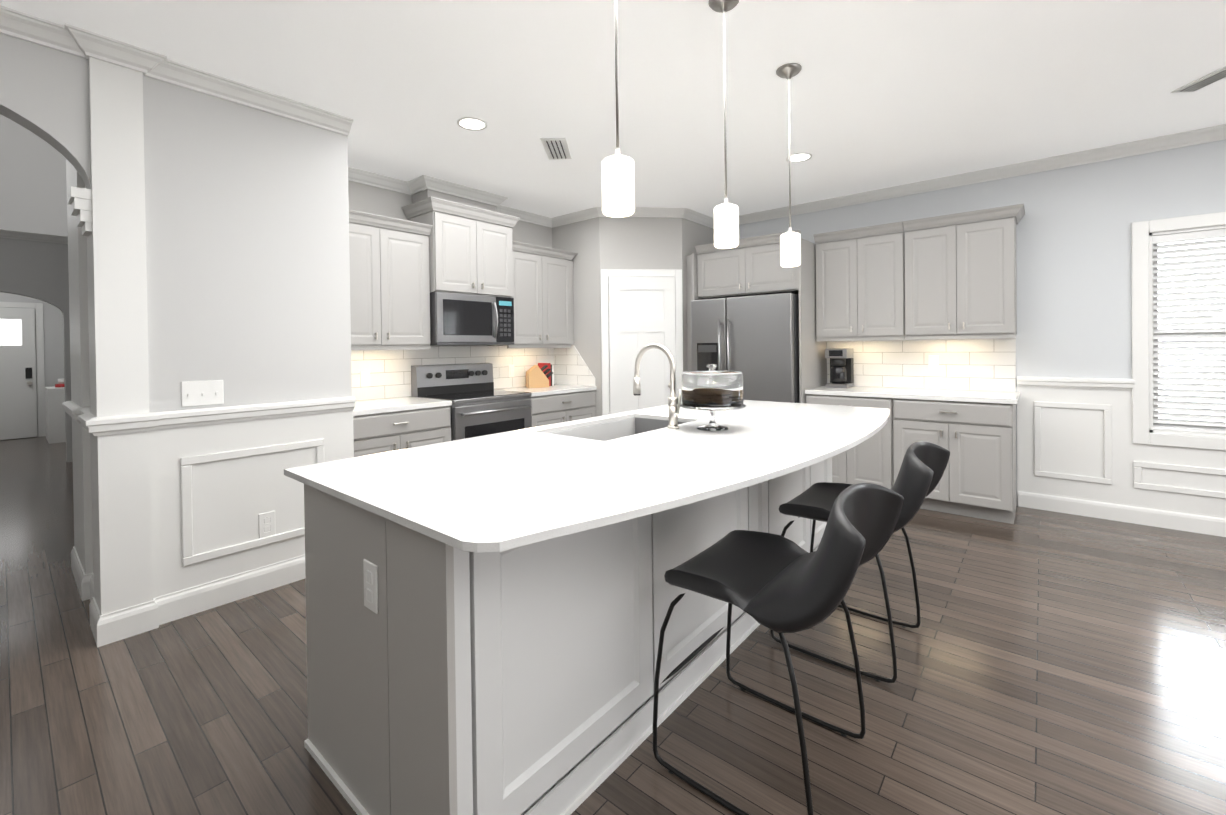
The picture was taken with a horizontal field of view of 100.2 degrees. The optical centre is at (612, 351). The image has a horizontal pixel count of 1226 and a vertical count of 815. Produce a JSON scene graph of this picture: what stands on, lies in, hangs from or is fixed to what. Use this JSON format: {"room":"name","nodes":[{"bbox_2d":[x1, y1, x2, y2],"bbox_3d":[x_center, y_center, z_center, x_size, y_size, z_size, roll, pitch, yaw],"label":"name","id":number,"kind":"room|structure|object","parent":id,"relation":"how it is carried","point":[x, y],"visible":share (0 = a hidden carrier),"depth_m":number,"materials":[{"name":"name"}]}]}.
{"room":"kitchen","nodes":[
{"label":"kitchen","id":0,"kind":"room"},
{"bbox_2d":[0,292,63,439],"bbox_3d":[-9.607,0.003,7.668,0.140,2.715,2.340,0,1,40],"label":"wall","id":1,"kind":"structure","parent":0,"point":[53,344],"depth_m":8.24,"materials":[{"name":"white paint"}]},
{"bbox_2d":[0,307,36,439],"bbox_3d":[-9.390,0.337,7.740,0.092,2.020,0.900,0,1,40],"label":"front door","id":2,"kind":"structure","parent":1,"relation":"in","point":[18,407],"depth_m":7.94,"materials":[{"name":"white wood"}]},
{"bbox_2d":[0,302,45,436],"bbox_3d":[-9.419,0.297,7.764,0.018,2.120,1.080,0,1,40],"label":"door frame","id":3,"kind":"structure","parent":1,"relation":"attached to","point":[38,307],"depth_m":8.13,"materials":[{"name":"white wood"}]},
{"bbox_2d":[0,238,72,461],"bbox_3d":[-7.152,-0.009,5.615,0.140,2.715,2.100,0,1,40],"label":"wall","id":4,"kind":"structure","parent":0,"point":[38,270],"depth_m":6.04,"materials":[{"name":"white paint"}]},
{"bbox_2d":[0,229,67,243],"bbox_3d":[-7.113,-1.325,5.499,0.078,0.082,2.010,0,1,40],"label":"crown molding","id":5,"kind":"structure","parent":4,"relation":"attached to","point":[20,235],"depth_m":5.92,"materials":[{"name":"white wood"}]},
{"bbox_2d":[0,33,90,188],"bbox_3d":[-3.262,-0.018,1.323,0.140,2.715,2.705,0,1,40],"label":"wall","id":6,"kind":"structure","parent":0,"point":[44,93],"depth_m":2.22,"materials":[{"name":"white paint"}]},
{"bbox_2d":[0,5,353,135],"bbox_3d":[-2.774,-1.344,1.720,0.108,0.082,3.679,0,1,40],"label":"crown molding","id":7,"kind":"structure","parent":6,"relation":"attached to","point":[76,41],"depth_m":2.44,"materials":[{"name":"white wood"}]},
{"bbox_2d":[66,159,92,574],"bbox_3d":[-3.015,-0.036,2.994,0.630,2.715,0.176,0,1,40],"label":"column","id":8,"kind":"structure","parent":0,"point":[79,336],"depth_m":2.78,"materials":[{"name":"white paint"}]},
{"bbox_2d":[85,57,152,614],"bbox_3d":[-2.364,-0.039,2.449,0.268,2.715,0.176,0,1,40],"label":"column","id":9,"kind":"structure","parent":0,"point":[119,385],"depth_m":2.36,"materials":[{"name":"white paint"}]},
{"bbox_2d":[90,76,353,597],"bbox_3d":[-2.444,-0.044,3.153,1.242,2.715,1.095,0,1,40],"label":"wall","id":10,"kind":"structure","parent":0,"point":[247,252],"depth_m":2.73,"materials":[{"name":"white paint"}]},
{"bbox_2d":[67,186,91,235],"bbox_3d":[-2.423,-0.632,2.330,0.180,0.185,0.065,0,1,40],"label":"trim","id":11,"kind":"structure","parent":10,"relation":"attached to","point":[80,201],"depth_m":2.29,"materials":[{"name":"white wood"}]},
{"bbox_2d":[62,401,97,435],"bbox_3d":[-2.792,0.338,2.709,1.336,0.082,0.090,0,1,40],"label":"trim","id":12,"kind":"structure","parent":10,"relation":"attached to","point":[92,424],"depth_m":2.46,"materials":[{"name":"white wood"}]},
{"bbox_2d":[71,546,305,646],"bbox_3d":[-2.438,1.247,3.143,1.314,0.132,1.140,0,1,40],"label":"baseboard","id":13,"kind":"structure","parent":10,"relation":"attached to","point":[118,625],"depth_m":2.59,"materials":[{"name":"white"}]},
{"bbox_2d":[181,380,223,406],"bbox_3d":[-2.086,0.211,2.608,0.014,0.125,0.170,0,1,40],"label":"light switch plate","id":14,"kind":"object","parent":10,"relation":"attached to","point":[199,393],"depth_m":2.60,"materials":[{"name":"white plastic"}]},
{"bbox_2d":[98,396,355,435],"bbox_3d":[-1.941,0.327,2.735,0.064,0.082,1.102,0,1,40],"label":"trim","id":15,"kind":"structure","parent":10,"relation":"attached to","point":[107,425],"depth_m":2.63,"materials":[{"name":"white wood"}]},
{"bbox_2d":[180,439,323,565],"bbox_3d":[-1.924,0.790,2.791,0.014,0.540,0.660,0,1,40],"label":"trim","id":16,"kind":"structure","parent":10,"relation":"attached to","point":[188,556],"depth_m":2.65,"materials":[{"name":"white"}]},
{"bbox_2d":[259,511,274,538],"bbox_3d":[-1.903,0.952,2.821,0.008,0.135,0.078,0,1,40],"label":"electrical outlet plate","id":17,"kind":"object","parent":10,"relation":"attached to","point":[266,520],"depth_m":2.82,"materials":[{"name":"white plastic"}]},
{"bbox_2d":[348,180,551,400],"bbox_3d":[-1.057,-0.080,5.289,0.140,2.715,3.970,0,1,40],"label":"wall","id":18,"kind":"structure","parent":0,"point":[374,200],"depth_m":4.27,"materials":[{"name":"grey paint"}]},
{"bbox_2d":[349,209,430,348],"bbox_3d":[-1.867,-0.524,3.938,0.346,0.965,0.811,0,1,40],"label":"upper cabinet","id":19,"kind":"object","parent":18,"relation":"attached to","point":[390,295],"depth_m":3.87,"materials":[{"name":"grey wood"}]},
{"bbox_2d":[351,346,553,400],"bbox_3d":[-1.460,0.162,4.689,0.008,0.425,2.519,0,1,40],"label":"backsplash","id":20,"kind":"structure","parent":18,"relation":"attached to","point":[390,373],"depth_m":4.47,"materials":[{"name":"tile"}]},
{"bbox_2d":[405,189,516,300],"bbox_3d":[-1.330,-0.957,4.529,0.417,0.938,0.790,0,1,40],"label":"upper cabinet","id":21,"kind":"object","parent":18,"relation":"attached to","point":[446,243],"depth_m":4.34,"materials":[{"name":"grey wood"}]},
{"bbox_2d":[430,292,513,344],"bbox_3d":[-1.295,-0.271,4.513,0.469,0.426,0.782,0,1,40],"label":"over-the-range microwave","id":22,"kind":"object","parent":21,"relation":"attached to","point":[461,319],"visible":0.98,"depth_m":4.33,"materials":[{"name":"silver metal"}]},
{"bbox_2d":[508,365,513,376],"bbox_3d":[-1.031,0.195,5.191,0.008,0.125,0.075,0,1,40],"label":"electrical outlet plate","id":23,"kind":"object","parent":18,"relation":"attached to","point":[510,367],"depth_m":5.18,"materials":[{"name":"white plastic"}]},
{"bbox_2d":[487,241,576,345],"bbox_3d":[-0.812,-0.548,5.200,0.346,0.965,0.883,0,1,40],"label":"upper cabinet","id":24,"kind":"object","parent":18,"relation":"attached to","point":[544,305],"depth_m":5.08,"materials":[{"name":"grey wood"}]},
{"bbox_2d":[0,436,1225,814],"bbox_3d":[-2.400,1.335,4.011,16.400,0.060,7.995,0,1,40],"label":"floor","id":25,"kind":"structure","parent":0,"point":[1058,664],"depth_m":1.93,"materials":[{"name":"brown wood"}]},
{"bbox_2d":[45,386,65,443],"bbox_3d":[-8.438,0.945,7.859,0.800,0.800,0.325,0,1,40],"label":"console table","id":26,"kind":"object","parent":25,"relation":"on","point":[55,415],"visible":0.57,"depth_m":7.55,"materials":[{"name":"white wood"}]},
{"bbox_2d":[55,378,64,386],"bbox_3d":[-8.446,0.479,7.853,0.140,0.130,0.140,0,1,40],"label":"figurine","id":27,"kind":"object","parent":26,"relation":"on","point":[60,383],"visible":0.67,"depth_m":7.82,"materials":[{"name":"red"}]},
{"bbox_2d":[353,406,450,456],"bbox_3d":[-1.751,0.863,3.850,0.626,0.872,0.837,0,1,40],"label":"base cabinet","id":28,"kind":"object","parent":25,"relation":"on","point":[384,432],"depth_m":3.65,"materials":[{"name":"grey wood"}]},
{"bbox_2d":[353,384,596,415],"bbox_3d":[-1.217,0.393,4.489,0.632,0.038,2.519,0,1,40],"label":"countertop","id":29,"kind":"structure","parent":28,"relation":"on","point":[368,407],"depth_m":3.94,"materials":[{"name":"white stone"}]},
{"bbox_2d":[526,365,552,387],"bbox_3d":[-0.742,0.249,5.214,0.264,0.225,0.110,-1,1,-25],"label":"knife block","id":30,"kind":"object","parent":29,"relation":"on","point":[536,377],"visible":1,"depth_m":5.15,"materials":[{"name":"brown wood"}]},
{"bbox_2d":[538,363,553,385],"bbox_3d":[-0.711,0.240,5.413,0.170,0.240,0.065,0,1,40],"label":"cookbooks","id":31,"kind":"object","parent":29,"relation":"on","point":[551,377],"visible":0.52,"depth_m":5.36,"materials":[{"name":"red paper"}]},
{"bbox_2d":[411,363,531,440],"bbox_3d":[-1.194,0.699,4.447,0.700,1.175,0.784,0,1,40],"label":"range","id":32,"kind":"object","parent":25,"relation":"on","point":[480,406],"visible":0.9,"depth_m":4.37,"materials":[{"name":"silver metal"}]},
{"bbox_2d":[530,390,595,427],"bbox_3d":[-0.687,0.838,5.122,0.626,0.872,0.883,0,1,40],"label":"base cabinet","id":33,"kind":"object","parent":25,"relation":"on","point":[556,408],"depth_m":4.88,"materials":[{"name":"grey wood"}]},
{"bbox_2d":[304,417,831,814],"bbox_3d":[0.205,0.841,2.483,0.879,0.892,2.792,0,1,40],"label":"kitchen island","id":34,"kind":"object","parent":25,"relation":"on","point":[443,678],"visible":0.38,"depth_m":1.45,"materials":[{"name":"white paint"}]},
{"bbox_2d":[284,400,889,552],"bbox_3d":[0.344,0.384,2.402,1.380,0.020,2.895,0,1,40],"label":"island countertop","id":35,"kind":"structure","parent":34,"relation":"on","point":[500,492],"depth_m":1.67,"materials":[{"name":"white stone"}]},
{"bbox_2d":[633,343,681,428],"bbox_3d":[0.220,0.165,2.577,0.269,0.416,0.086,0,1,40],"label":"faucet","id":36,"kind":"object","parent":35,"relation":"on","point":[674,402],"visible":1,"depth_m":2.49,"materials":[{"name":"silver metal"}]},
{"bbox_2d":[679,403,745,430],"bbox_3d":[0.478,0.312,2.461,0.316,0.118,0.316,0,1,40],"label":"cake stand","id":37,"kind":"object","parent":35,"relation":"on","point":[712,425],"visible":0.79,"depth_m":2.41,"materials":[{"name":"clear glass"}]},
{"bbox_2d":[682,364,743,407],"bbox_3d":[0.476,0.156,2.460,0.290,0.194,0.290,0,1,40],"label":"cake dome","id":38,"kind":"object","parent":37,"relation":"on","point":[711,387],"visible":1,"depth_m":2.34,"materials":[{"name":"clear glass"}]},
{"bbox_2d":[691,293,799,402],"bbox_3d":[1.401,0.367,5.054,1.020,1.765,0.850,0,1,40],"label":"fridge","id":39,"kind":"object","parent":25,"relation":"on","point":[754,340],"visible":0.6,"depth_m":4.67,"materials":[{"name":"silver metal"}]},
{"bbox_2d":[686,230,826,402],"bbox_3d":[1.413,0.086,5.160,1.214,2.325,0.696,0,1,40],"label":"tall cabinet","id":40,"kind":"object","parent":25,"relation":"on","point":[749,270],"visible":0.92,"depth_m":4.82,"materials":[{"name":"grey wood"}]},
{"bbox_2d":[653,483,903,814],"bbox_3d":[0.517,0.842,1.604,0.620,0.898,0.513,0,1,40],"label":"stool","id":41,"kind":"object","parent":25,"relation":"on","point":[780,585],"visible":1,"depth_m":1.53,"materials":[{"name":"black leather"}]},
{"bbox_2d":[806,394,881,485],"bbox_3d":[2.201,0.808,4.551,0.761,0.872,0.632,0,1,40],"label":"base cabinet","id":42,"kind":"object","parent":25,"relation":"on","point":[861,463],"depth_m":4.27,"materials":[{"name":"grey wood"}]},
{"bbox_2d":[805,386,1020,403],"bbox_3d":[2.472,0.350,4.313,1.483,0.038,0.644,0,1,40],"label":"countertop","id":43,"kind":"structure","parent":42,"relation":"on","point":[999,397],"depth_m":4.11,"materials":[{"name":"white stone"}]},
{"bbox_2d":[825,348,853,387],"bbox_3d":[2.114,0.151,4.785,0.190,0.360,0.222,0,1,40],"label":"coffee maker","id":44,"kind":"object","parent":43,"relation":"on","point":[841,367],"visible":1,"depth_m":4.72,"materials":[{"name":"silver metal"}]},
{"bbox_2d":[770,441,949,682],"bbox_3d":[1.087,0.829,2.255,0.620,0.898,0.513,0,1,40],"label":"stool","id":45,"kind":"object","parent":25,"relation":"on","point":[921,470],"visible":0.67,"depth_m":2.16,"materials":[{"name":"black leather"}]},
{"bbox_2d":[882,398,1016,523],"bbox_3d":[2.707,0.806,4.128,0.830,0.872,0.632,0,1,40],"label":"base cabinet","id":46,"kind":"object","parent":25,"relation":"on","point":[978,442],"depth_m":3.82,"materials":[{"name":"grey wood"}]},
{"bbox_2d":[0,0,1225,235],"bbox_3d":[-2.434,-1.449,3.986,16.400,0.080,7.995,0,1,40],"label":"ceiling","id":47,"kind":"structure","parent":0,"point":[890,92],"depth_m":2.75,"materials":[{"name":"white paint"}]},
{"bbox_2d":[457,117,486,130],"bbox_3d":[-0.878,-1.418,3.197,0.183,0.006,0.183,-1,1,-5],"label":"recessed light","id":48,"kind":"object","parent":47,"relation":"in","point":[472,123],"depth_m":3.19,"materials":[{"name":"white"}]},
{"bbox_2d":[540,137,571,159],"bbox_3d":[-0.396,-1.425,3.615,0.177,0.012,0.383,-1,1,1],"label":"ceiling vent","id":49,"kind":"object","parent":47,"relation":"in","point":[556,148],"depth_m":3.59,"materials":[{"name":"white metal"}]},
{"bbox_2d":[602,0,634,216],"bbox_3d":[0.011,-0.917,1.551,0.124,1.000,0.124,0,1,40],"label":"pendant light","id":50,"kind":"object","parent":47,"relation":"hanging from","point":[618,194],"visible":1,"depth_m":1.52,"materials":[{"name":"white glass"}]},
{"bbox_2d":[708,0,738,248],"bbox_3d":[0.456,-0.927,2.084,0.124,1.000,0.124,0,1,40],"label":"pendant light","id":51,"kind":"object","parent":47,"relation":"hanging from","point":[726,223],"visible":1,"depth_m":2.06,"materials":[{"name":"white glass"}]},
{"bbox_2d":[776,63,801,266],"bbox_3d":[0.902,-0.938,2.617,0.124,1.000,0.124,0,1,40],"label":"pendant light","id":52,"kind":"object","parent":47,"relation":"hanging from","point":[790,247],"visible":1,"depth_m":2.59,"materials":[{"name":"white glass"}]},
{"bbox_2d":[786,153,811,162],"bbox_3d":[1.393,-1.452,3.839,0.183,0.006,0.183,-1,1,-5],"label":"recessed light","id":53,"kind":"object","parent":47,"relation":"in","point":[799,157],"depth_m":3.83,"materials":[{"name":"white"}]},
{"bbox_2d":[1171,66,1225,92],"bbox_3d":[3.207,-1.461,2.759,0.129,0.012,0.272,-1,1,1],"label":"ceiling vent","id":54,"kind":"object","parent":47,"relation":"in","point":[1211,78],"depth_m":2.77,"materials":[{"name":"white metal"}]},
{"bbox_2d":[552,217,713,416],"bbox_3d":[0.256,-0.100,5.740,1.298,2.715,1.296,0,1,40],"label":"wall","id":55,"kind":"structure","parent":0,"point":[597,244],"depth_m":5.27,"materials":[{"name":"grey paint"}]},
{"bbox_2d":[554,345,594,385],"bbox_3d":[-0.417,0.142,5.455,0.603,0.425,0.008,0,1,40],"label":"backsplash","id":56,"kind":"structure","parent":55,"relation":"attached to","point":[571,367],"depth_m":5.48,"materials":[{"name":"tile"}]},
{"bbox_2d":[601,269,682,415],"bbox_3d":[0.304,0.212,5.241,0.838,2.099,0.021,-1,1,-5],"label":"door frame","id":57,"kind":"structure","parent":55,"relation":"attached to","point":[607,273],"depth_m":5.21,"materials":[{"name":"white wood"}]},
{"bbox_2d":[608,277,675,413],"bbox_3d":[0.311,0.245,5.221,0.517,2.008,0.503,0,1,40],"label":"pantry door","id":58,"kind":"structure","parent":55,"relation":"in","point":[641,312],"depth_m":5.22,"materials":[{"name":"white wood"}]},
{"bbox_2d":[348,124,1225,228],"bbox_3d":[1.891,-1.410,2.700,7.715,0.082,3.820,0,1,40],"label":"crown molding","id":59,"kind":"structure","parent":55,"relation":"attached to","point":[1094,155],"depth_m":4.31,"materials":[{"name":"white wood"}]},
{"bbox_2d":[716,140,1225,485],"bbox_3d":[3.204,-0.123,4.215,8.055,2.715,0.150,0,1,40],"label":"wall","id":60,"kind":"structure","parent":0,"point":[1074,277],"depth_m":3.87,"materials":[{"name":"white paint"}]},
{"bbox_2d":[813,223,892,339],"bbox_3d":[2.294,-0.606,4.638,0.793,0.955,0.346,0,1,40],"label":"upper cabinet","id":61,"kind":"object","parent":60,"relation":"attached to","point":[854,277],"depth_m":4.54,"materials":[{"name":"grey wood"}]},
{"bbox_2d":[827,338,1015,391],"bbox_3d":[2.662,0.098,4.564,1.455,0.455,0.008,0,1,40],"label":"backsplash","id":62,"kind":"structure","parent":60,"relation":"attached to","point":[979,364],"depth_m":4.44,"materials":[{"name":"tile"}]},
{"bbox_2d":[928,355,938,369],"bbox_3d":[2.783,0.095,4.452,0.075,0.125,0.008,0,1,40],"label":"electrical outlet plate","id":63,"kind":"object","parent":60,"relation":"attached to","point":[933,360],"depth_m":4.45,"materials":[{"name":"white plastic"}]},
{"bbox_2d":[893,205,1016,339],"bbox_3d":[2.803,-0.608,4.212,0.798,0.955,0.346,0,1,40],"label":"upper cabinet","id":64,"kind":"object","parent":60,"relation":"attached to","point":[953,280],"depth_m":4.06,"materials":[{"name":"grey wood"}]},
{"bbox_2d":[1017,376,1134,389],"bbox_3d":[4.651,0.233,2.889,3.735,0.082,0.038,0,1,40],"label":"trim","id":65,"kind":"structure","parent":60,"relation":"attached to","point":[1088,383],"depth_m":3.85,"materials":[{"name":"white wood"}]},
{"bbox_2d":[1017,387,1225,516],"bbox_3d":[4.664,0.751,2.901,3.735,0.955,0.018,0,1,40],"label":"wainscoting","id":66,"kind":"structure","parent":60,"relation":"attached to","point":[1071,442],"depth_m":3.78,"materials":[{"name":"white wood"}]},
{"bbox_2d":[1018,490,1225,536],"bbox_3d":[4.660,1.163,2.913,3.700,0.132,0.016,0,1,40],"label":"baseboard","id":67,"kind":"structure","parent":60,"relation":"attached to","point":[1214,525],"depth_m":3.69,"materials":[{"name":"white"}]},
{"bbox_2d":[1131,212,1225,450],"bbox_3d":[4.184,-0.135,3.381,1.090,1.580,0.172,0,1,40],"label":"window","id":68,"kind":"structure","parent":60,"relation":"in","point":[1142,245],"depth_m":3.62,"materials":[{"name":"white"}]},
{"bbox_2d":[1153,229,1225,433],"bbox_3d":[4.171,-0.134,3.365,0.876,1.366,0.063,0,1,40],"label":"window blinds","id":69,"kind":"object","parent":68,"relation":"attached to","point":[1192,236],"visible":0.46,"depth_m":3.53,"materials":[{"name":"white plastic"}]}
]}

